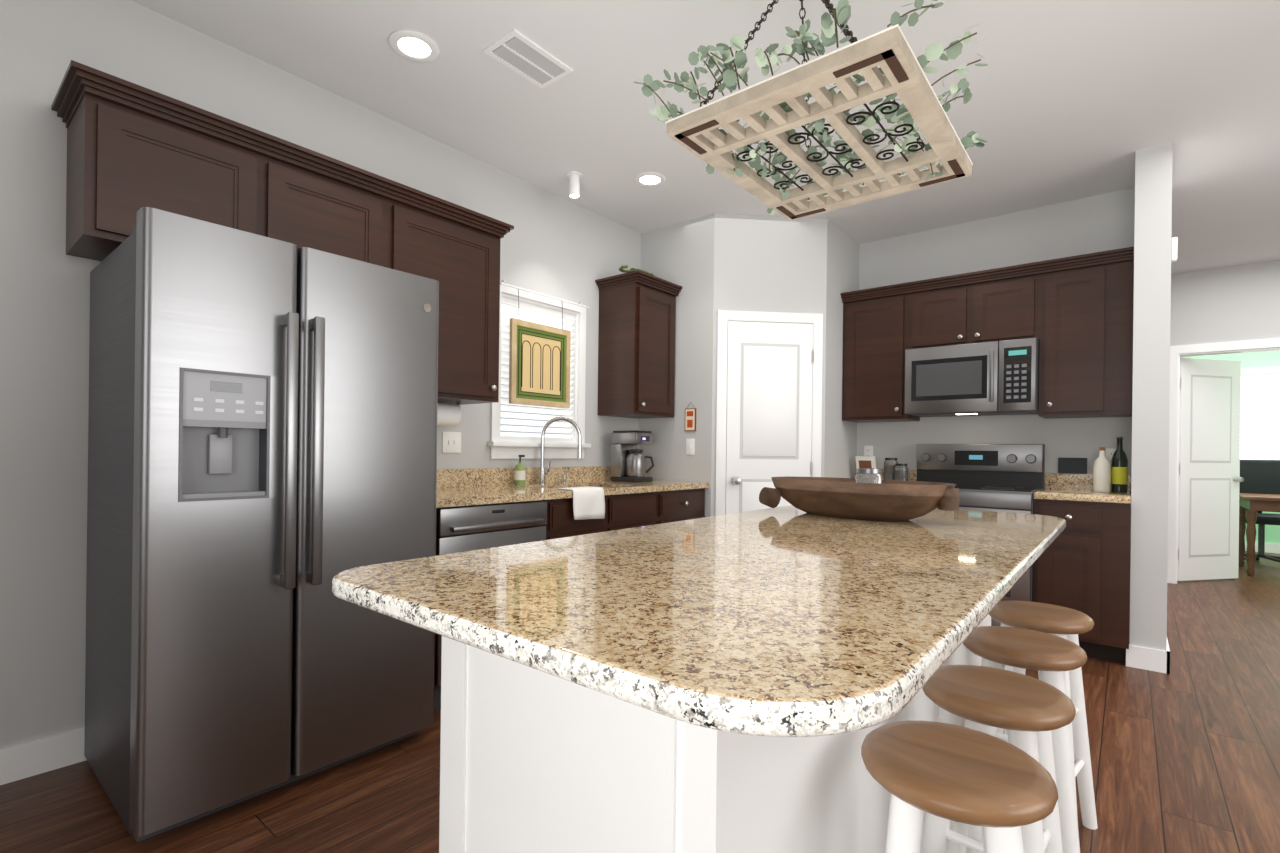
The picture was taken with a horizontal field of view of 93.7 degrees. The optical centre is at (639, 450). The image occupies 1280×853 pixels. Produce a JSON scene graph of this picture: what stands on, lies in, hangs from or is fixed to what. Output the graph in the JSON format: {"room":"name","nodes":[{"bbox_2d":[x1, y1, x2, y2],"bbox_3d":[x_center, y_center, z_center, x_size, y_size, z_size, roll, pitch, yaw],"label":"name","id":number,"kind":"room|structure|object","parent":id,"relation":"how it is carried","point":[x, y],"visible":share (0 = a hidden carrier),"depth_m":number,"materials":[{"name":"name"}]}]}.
{"room":"kitchen","nodes":[
{"label":"kitchen","id":0,"kind":"room"},
{"bbox_2d":[0,0,640,748],"bbox_3d":[-1.317,-0.276,3.057,0.150,2.770,11.600,1,0,39],"label":"wall","id":1,"kind":"structure","parent":0,"point":[556,246],"depth_m":2.11,"materials":[{"name":"grey paint"}]},
{"bbox_2d":[0,727,86,784],"bbox_3d":[-3.111,1.030,0.746,0.013,0.115,5.370,1,0,39],"label":"baseboard","id":2,"kind":"structure","parent":1,"relation":"attached to","point":[38,757],"depth_m":2.05,"materials":[{"name":"white paint"}]},
{"bbox_2d":[51,60,513,404],"bbox_3d":[-1.343,-0.720,2.590,0.387,0.917,1.685,1,0,39],"label":"wall cabinets","id":3,"kind":"object","parent":1,"relation":"attached to","point":[132,149],"visible":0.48,"depth_m":2.27,"materials":[{"name":"brown wood"}]},
{"bbox_2d":[437,403,460,426],"bbox_3d":[-1.056,-0.194,3.070,0.116,0.128,0.298,1,0,39],"label":"paper towel","id":4,"kind":"object","parent":3,"relation":"attached to","point":[448,414],"visible":0.42,"depth_m":3.09,"materials":[{"name":"white paper"}]},
{"bbox_2d":[442,431,460,452],"bbox_3d":[-1.029,-0.048,3.285,0.012,0.115,0.115,1,0,39],"label":"light switch","id":5,"kind":"object","parent":1,"relation":"attached to","point":[451,442],"visible":1,"depth_m":3.28,"materials":[{"name":"white plastic"}]},
{"bbox_2d":[487,282,590,458],"bbox_3d":[-0.656,-0.471,3.808,0.200,1.035,0.805,1,0,39],"label":"window","id":6,"kind":"structure","parent":1,"relation":"in","point":[503,448],"depth_m":3.78,"materials":[{"name":"white paint"}]},
{"bbox_2d":[500,279,589,408],"bbox_3d":[-0.583,-0.639,3.762,0.054,0.723,0.735,1,0,39],"label":"panel","id":7,"kind":"object","parent":6,"relation":"attached to","point":[539,363],"visible":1,"depth_m":3.69,"materials":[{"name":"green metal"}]},
{"bbox_2d":[436,466,708,507],"bbox_3d":[-0.458,0.268,3.495,0.633,0.328,2.183,1,0,39],"label":"countertop","id":8,"kind":"structure","parent":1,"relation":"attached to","point":[467,486],"depth_m":3.43,"materials":[{"name":"stone"}]},
{"bbox_2d":[514,455,525,484],"bbox_3d":[-0.710,0.112,3.552,0.068,0.178,0.065,1,0,39],"label":"soap bottle","id":9,"kind":"object","parent":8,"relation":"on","point":[519,474],"visible":1,"depth_m":3.53,"materials":[{"name":"green plastic"}]},
{"bbox_2d":[537,417,581,483],"bbox_3d":[-0.498,-0.005,3.725,0.186,0.418,0.231,1,0,39],"label":"faucet","id":10,"kind":"object","parent":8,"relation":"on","point":[542,472],"visible":1,"depth_m":3.71,"materials":[{"name":"silver metal"}]},
{"bbox_2d":[557,486,604,519],"bbox_3d":[-0.317,0.283,3.236,0.143,0.171,0.231,1,0,39],"label":"hanging towel","id":11,"kind":"object","parent":8,"relation":"hanging from","point":[588,502],"visible":0.98,"depth_m":3.19,"materials":[{"name":"white fabric"}]},
{"bbox_2d":[611,430,653,481],"bbox_3d":[-0.046,0.035,4.150,0.233,0.347,0.214,1,0,39],"label":"coffee maker","id":12,"kind":"object","parent":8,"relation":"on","point":[628,456],"visible":1,"depth_m":4.09,"materials":[{"name":"silver plastic"}]},
{"bbox_2d":[595,270,681,418],"bbox_3d":[-0.009,-0.713,4.226,0.387,0.935,0.498,1,0,39],"label":"wall cabinet","id":13,"kind":"object","parent":1,"relation":"attached to","point":[636,352],"visible":1,"depth_m":4.10,"materials":[{"name":"brown wood"}]},
{"bbox_2d":[619,265,653,275],"bbox_3d":[-0.026,-1.214,4.079,0.149,0.065,0.371,1,0,39],"label":"ornament","id":14,"kind":"object","parent":13,"relation":"on","point":[621,269],"visible":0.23,"depth_m":4.03,"materials":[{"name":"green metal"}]},
{"bbox_2d":[0,551,1279,852],"bbox_3d":[2.535,1.186,2.224,7.500,0.060,15.200,1,0,39],"label":"floor","id":15,"kind":"structure","parent":0,"point":[1184,755],"depth_m":2.04,"materials":[{"name":"brown wood"}]},
{"bbox_2d":[84,207,438,841],"bbox_3d":[-1.345,0.221,2.204,0.823,1.775,0.910,1,0,39],"label":"fridge","id":16,"kind":"object","parent":15,"relation":"on","point":[262,445],"visible":1,"depth_m":1.87,"materials":[{"name":"silver metal"}]},
{"bbox_2d":[434,499,553,710],"bbox_3d":[-0.899,0.677,2.972,0.618,0.876,0.609,1,0,39],"label":"dishwasher","id":17,"kind":"object","parent":15,"relation":"on","point":[469,528],"depth_m":2.72,"materials":[{"name":"grey metal"}]},
{"bbox_2d":[550,491,661,538],"bbox_3d":[-0.417,0.682,3.565,0.617,0.876,0.920,1,0,39],"label":"base cabinet","id":18,"kind":"object","parent":15,"relation":"on","point":[622,511],"depth_m":3.41,"materials":[{"name":"brown wood"}]},
{"bbox_2d":[662,488,704,522],"bbox_3d":[0.048,0.688,4.134,0.617,0.876,0.549,1,0,39],"label":"base cabinet","id":19,"kind":"object","parent":15,"relation":"on","point":[677,505],"depth_m":3.93,"materials":[{"name":"brown wood"}]},
{"bbox_2d":[439,614,990,852],"bbox_3d":[0.466,0.690,1.664,0.628,0.882,1.920,1,0,39],"label":"kitchen island","id":20,"kind":"object","parent":15,"relation":"on","point":[532,760],"visible":0.27,"depth_m":0.92,"materials":[{"name":"white wood"}]},
{"bbox_2d":[332,505,1065,736],"bbox_3d":[0.479,0.232,1.556,0.900,0.032,2.150,1,0,39],"label":"island countertop","id":21,"kind":"structure","parent":20,"relation":"on","point":[788,621],"depth_m":0.83,"materials":[{"name":"stone"}]},
{"bbox_2d":[759,477,958,520],"bbox_3d":[0.727,0.158,2.006,0.627,0.120,0.320,1,0,39],"label":"dough bowl","id":22,"kind":"object","parent":21,"relation":"on","point":[889,500],"visible":1,"depth_m":1.87,"materials":[{"name":"brown wood"}]},
{"bbox_2d":[861,721,1057,852],"bbox_3d":[0.488,0.805,0.943,0.272,0.657,0.272,1,0,28],"label":"stool","id":23,"kind":"object","parent":15,"relation":"on","point":[1000,792],"visible":1,"depth_m":0.89,"materials":[{"name":"brown wood"}]},
{"bbox_2d":[917,444,1044,625],"bbox_3d":[2.122,0.551,3.889,0.762,1.200,0.692,1,0,39],"label":"range","id":24,"kind":"object","parent":15,"relation":"on","point":[998,477],"visible":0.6,"depth_m":3.94,"materials":[{"name":"grey metal"}]},
{"bbox_2d":[922,665,1075,852],"bbox_3d":[0.722,0.807,1.229,0.279,0.657,0.279,1,0,39],"label":"stool","id":25,"kind":"object","parent":15,"relation":"on","point":[1029,713],"visible":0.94,"depth_m":1.20,"materials":[{"name":"brown wood"}]},
{"bbox_2d":[963,626,1086,852],"bbox_3d":[0.975,0.811,1.539,0.272,0.657,0.272,1,0,28],"label":"stool","id":26,"kind":"object","parent":15,"relation":"on","point":[1051,658],"visible":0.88,"depth_m":1.44,"materials":[{"name":"brown wood"}]},
{"bbox_2d":[989,601,1097,829],"bbox_3d":[1.215,0.814,1.834,0.272,0.657,0.272,1,0,-45],"label":"stool","id":27,"kind":"object","parent":15,"relation":"on","point":[1069,624],"visible":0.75,"depth_m":1.81,"materials":[{"name":"brown wood"}]},
{"bbox_2d":[1033,499,1130,663],"bbox_3d":[2.626,0.720,3.560,0.433,0.876,0.618,1,0,39],"label":"base cabinet","id":28,"kind":"object","parent":15,"relation":"on","point":[1081,563],"visible":0.29,"depth_m":3.27,"materials":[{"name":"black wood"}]},
{"bbox_2d":[1239,493,1279,575],"bbox_3d":[6.500,0.825,5.640,1.280,0.760,0.800,1,0,39],"label":"table","id":29,"kind":"object","parent":15,"relation":"on","point":[1253,504],"visible":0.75,"depth_m":5.73,"materials":[{"name":"brown wood"}]},
{"bbox_2d":[1239,459,1279,561],"bbox_3d":[6.650,0.648,6.420,0.601,1.114,0.601,1,0,39],"label":"office chair","id":30,"kind":"object","parent":15,"relation":"on","point":[1260,476],"visible":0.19,"depth_m":6.48,"materials":[{"name":"black plastic"}]},
{"bbox_2d":[131,0,1279,273],"bbox_3d":[2.570,-1.644,2.224,7.500,0.060,15.200,1,0,39],"label":"ceiling","id":31,"kind":"structure","parent":0,"point":[1071,100],"depth_m":2.73,"materials":[{"name":"white paint"}]},
{"bbox_2d":[389,30,439,62],"bbox_3d":[-0.922,-1.650,2.452,0.196,0.011,0.196,1,0,39],"label":"recessed light","id":32,"kind":"object","parent":31,"relation":"in","point":[414,46],"visible":1,"depth_m":2.45,"materials":[{"name":"white paint"}]},
{"bbox_2d":[483,29,572,88],"bbox_3d":[-0.468,-1.646,2.534,0.200,0.010,0.320,1,0,39],"label":"ceiling vent","id":33,"kind":"object","parent":31,"relation":"in","point":[514,50],"visible":1,"depth_m":2.52,"materials":[{"name":"white metal"}]},
{"bbox_2d":[567,171,581,198],"bbox_3d":[-0.391,-1.584,3.580,0.090,0.129,0.090,1,0,39],"label":"ceiling light","id":34,"kind":"object","parent":31,"relation":"hanging from","point":[574,177],"visible":0.98,"depth_m":3.55,"materials":[{"name":"white paint"}]},
{"bbox_2d":[634,172,665,186],"bbox_3d":[0.060,-1.638,3.625,0.196,0.011,0.196,1,0,39],"label":"recessed light","id":35,"kind":"object","parent":31,"relation":"in","point":[650,179],"visible":1,"depth_m":3.62,"materials":[{"name":"white paint"}]},
{"bbox_2d":[634,0,987,220],"bbox_3d":[0.569,-1.227,1.754,0.847,0.820,1.054,1,0,39],"label":"rack","id":36,"kind":"object","parent":31,"relation":"hanging from","point":[779,100],"visible":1,"depth_m":1.61,"materials":[{"name":"white wood"}]},
{"bbox_2d":[639,213,858,516],"bbox_3d":[0.851,-0.250,4.631,1.220,2.770,1.220,1,0,39],"label":"wall","id":37,"kind":"structure","parent":0,"point":[712,264],"depth_m":4.21,"materials":[{"name":"grey paint"}]},
{"bbox_2d":[685,402,695,430],"bbox_3d":[0.356,-0.244,4.238,0.090,0.206,0.014,1,0,39],"label":"sign","id":38,"kind":"object","parent":37,"relation":"attached to","point":[690,419],"visible":1,"depth_m":4.23,"materials":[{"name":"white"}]},
{"bbox_2d":[686,439,694,454],"bbox_3d":[0.354,-0.031,4.239,0.070,0.115,0.012,1,0,39],"label":"light switch","id":39,"kind":"object","parent":37,"relation":"attached to","point":[690,446],"visible":1,"depth_m":4.24,"materials":[{"name":"white plastic"}]},
{"bbox_2d":[715,310,822,515],"bbox_3d":[0.894,0.086,4.165,0.750,2.100,0.017,1,0,-6],"label":"door frame","id":40,"kind":"structure","parent":37,"relation":"attached to","point":[724,317],"depth_m":4.14,"materials":[{"name":"white paint"}]},
{"bbox_2d":[725,321,813,513],"bbox_3d":[0.892,0.116,4.153,0.446,2.015,0.456,1,0,39],"label":"pantry door","id":41,"kind":"structure","parent":37,"relation":"in","point":[769,405],"depth_m":4.15,"materials":[{"name":"white paint"}]},
{"bbox_2d":[857,188,1134,614],"bbox_3d":[1.989,-0.236,4.587,3.040,2.770,0.150,1,0,39],"label":"wall","id":42,"kind":"structure","parent":0,"point":[1096,223],"depth_m":4.09,"materials":[{"name":"grey paint"}]},
{"bbox_2d":[864,446,872,455],"bbox_3d":[1.773,0.017,4.658,0.070,0.115,0.008,1,0,39],"label":"electrical outlet","id":43,"kind":"object","parent":42,"relation":"attached to","point":[868,450],"visible":0.73,"depth_m":4.66,"materials":[{"name":"white plastic"}]},
{"bbox_2d":[905,338,1038,416],"bbox_3d":[2.217,-0.466,4.005,0.755,0.448,0.463,1,0,39],"label":"microwave","id":44,"kind":"object","parent":42,"relation":"attached to","point":[989,378],"visible":1,"depth_m":3.84,"materials":[{"name":"grey metal"}]},
{"bbox_2d":[841,247,1133,421],"bbox_3d":[2.238,-0.685,4.039,1.666,0.935,0.387,1,0,39],"label":"wall cabinets","id":45,"kind":"object","parent":42,"relation":"attached to","point":[1073,315],"visible":1,"depth_m":3.74,"materials":[{"name":"brown wood"}]},
{"bbox_2d":[856,468,1130,503],"bbox_3d":[2.150,0.205,3.944,1.666,0.138,0.633,1,0,39],"label":"countertop","id":46,"kind":"structure","parent":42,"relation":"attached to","point":[1068,487],"depth_m":3.65,"materials":[{"name":"stone"}]},
{"bbox_2d":[855,456,875,468],"bbox_3d":[1.712,0.133,4.503,0.102,0.191,0.150,1,0,-39],"label":"photo frame","id":47,"kind":"object","parent":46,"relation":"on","point":[865,461],"visible":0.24,"depth_m":4.47,"materials":[{"name":"white"}]},
{"bbox_2d":[855,468,881,483],"bbox_3d":[0.770,0.122,2.022,0.084,0.125,0.083,1,0,39],"label":"jar candle","id":48,"kind":"object","parent":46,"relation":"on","point":[867,475],"visible":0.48,"depth_m":1.99,"materials":[{"name":"clear glass"}]},
{"bbox_2d":[883,458,897,479],"bbox_3d":[1.849,0.141,4.420,0.100,0.182,0.098,1,0,39],"label":"jar","id":49,"kind":"object","parent":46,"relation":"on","point":[889,467],"visible":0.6,"depth_m":4.38,"materials":[{"name":"clear glass"}]},
{"bbox_2d":[894,463,907,480],"bbox_3d":[1.880,0.162,4.317,0.090,0.142,0.089,1,0,39],"label":"jar","id":50,"kind":"object","parent":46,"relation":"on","point":[901,471],"visible":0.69,"depth_m":4.28,"materials":[{"name":"clear glass"}]},
{"bbox_2d":[1058,458,1086,473],"bbox_3d":[2.757,0.094,3.825,0.150,0.101,0.026,1,0,39],"label":"sign","id":51,"kind":"object","parent":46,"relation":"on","point":[1073,465],"visible":0.93,"depth_m":3.82,"materials":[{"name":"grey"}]},
{"bbox_2d":[1093,447,1110,491],"bbox_3d":[2.743,0.111,3.562,0.084,0.265,0.083,1,0,39],"label":"ceramic bottle","id":52,"kind":"object","parent":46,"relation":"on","point":[1101,474],"visible":1,"depth_m":3.53,"materials":[{"name":"beige ceramic"}]},
{"bbox_2d":[1111,437,1127,492],"bbox_3d":[2.831,0.082,3.543,0.077,0.325,0.076,1,0,39],"label":"wine bottle","id":53,"kind":"object","parent":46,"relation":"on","point":[1119,471],"visible":1,"depth_m":3.52,"materials":[{"name":"black"}]},
{"bbox_2d":[1106,448,1115,464],"bbox_3d":[2.927,0.041,3.716,0.070,0.115,0.008,1,0,39],"label":"electrical outlet","id":54,"kind":"object","parent":42,"relation":"attached to","point":[1109,452],"visible":0.42,"depth_m":3.72,"materials":[{"name":"white plastic"}]},
{"bbox_2d":[1129,143,1172,650],"bbox_3d":[2.884,-0.225,3.398,0.150,2.770,0.560,1,0,39],"label":"wall","id":55,"kind":"structure","parent":0,"point":[1150,399],"depth_m":3.18,"materials":[{"name":"grey paint"}]},
{"bbox_2d":[1156,639,1169,673],"bbox_3d":[3.695,1.113,4.283,0.013,0.115,3.004,1,0,39],"label":"baseboard","id":56,"kind":"structure","parent":55,"relation":"attached to","point":[1164,655],"depth_m":3.13,"materials":[{"name":"white paint"}]},
{"bbox_2d":[1171,237,1177,261],"bbox_3d":[2.811,-1.061,3.157,0.024,0.120,0.040,1,0,39],"label":"detector","id":57,"kind":"object","parent":55,"relation":"attached to","point":[1174,243],"visible":0.9,"depth_m":3.14,"materials":[{"name":"white plastic"}]},
{"bbox_2d":[1170,260,1279,345],"bbox_3d":[5.146,-0.197,5.167,7.200,2.770,0.140,1,0,39],"label":"wall","id":58,"kind":"structure","parent":0,"point":[1235,303],"depth_m":5.17,"materials":[{"name":"grey paint"}]},
{"bbox_2d":[1177,357,1243,580],"bbox_3d":[5.225,0.168,5.501,0.486,2.018,0.603,1,0,39],"label":"door","id":59,"kind":"structure","parent":58,"relation":"in","point":[1210,479],"depth_m":5.49,"materials":[{"name":"white paint"}]},
{"bbox_2d":[1167,338,1279,583],"bbox_3d":[5.320,0.128,5.022,1.390,2.125,0.176,1,0,39],"label":"trim","id":60,"kind":"structure","parent":58,"relation":"attached to","point":[1177,352],"depth_m":5.35,"materials":[{"name":"white paint"}]},
{"bbox_2d":[1180,351,1279,543],"bbox_3d":[7.983,-0.162,6.906,5.000,2.770,0.120,1,0,39],"label":"wall","id":61,"kind":"structure","parent":0,"point":[1261,360],"depth_m":7.23,"materials":[{"name":"green paint"}]},
{"bbox_2d":[1240,367,1279,459],"bbox_3d":[7.771,-0.230,7.040,1.540,1.540,0.160,1,0,39],"label":"window","id":62,"kind":"structure","parent":61,"relation":"in","point":[1260,417],"depth_m":7.26,"materials":[{"name":"white paint"}]},
{"bbox_2d":[1245,541,1279,553],"bbox_3d":[7.897,1.164,6.875,4.670,0.115,0.013,1,0,39],"label":"baseboard","id":63,"kind":"structure","parent":61,"relation":"attached to","point":[1269,547],"depth_m":7.17,"materials":[{"name":"white paint"}]}
]}

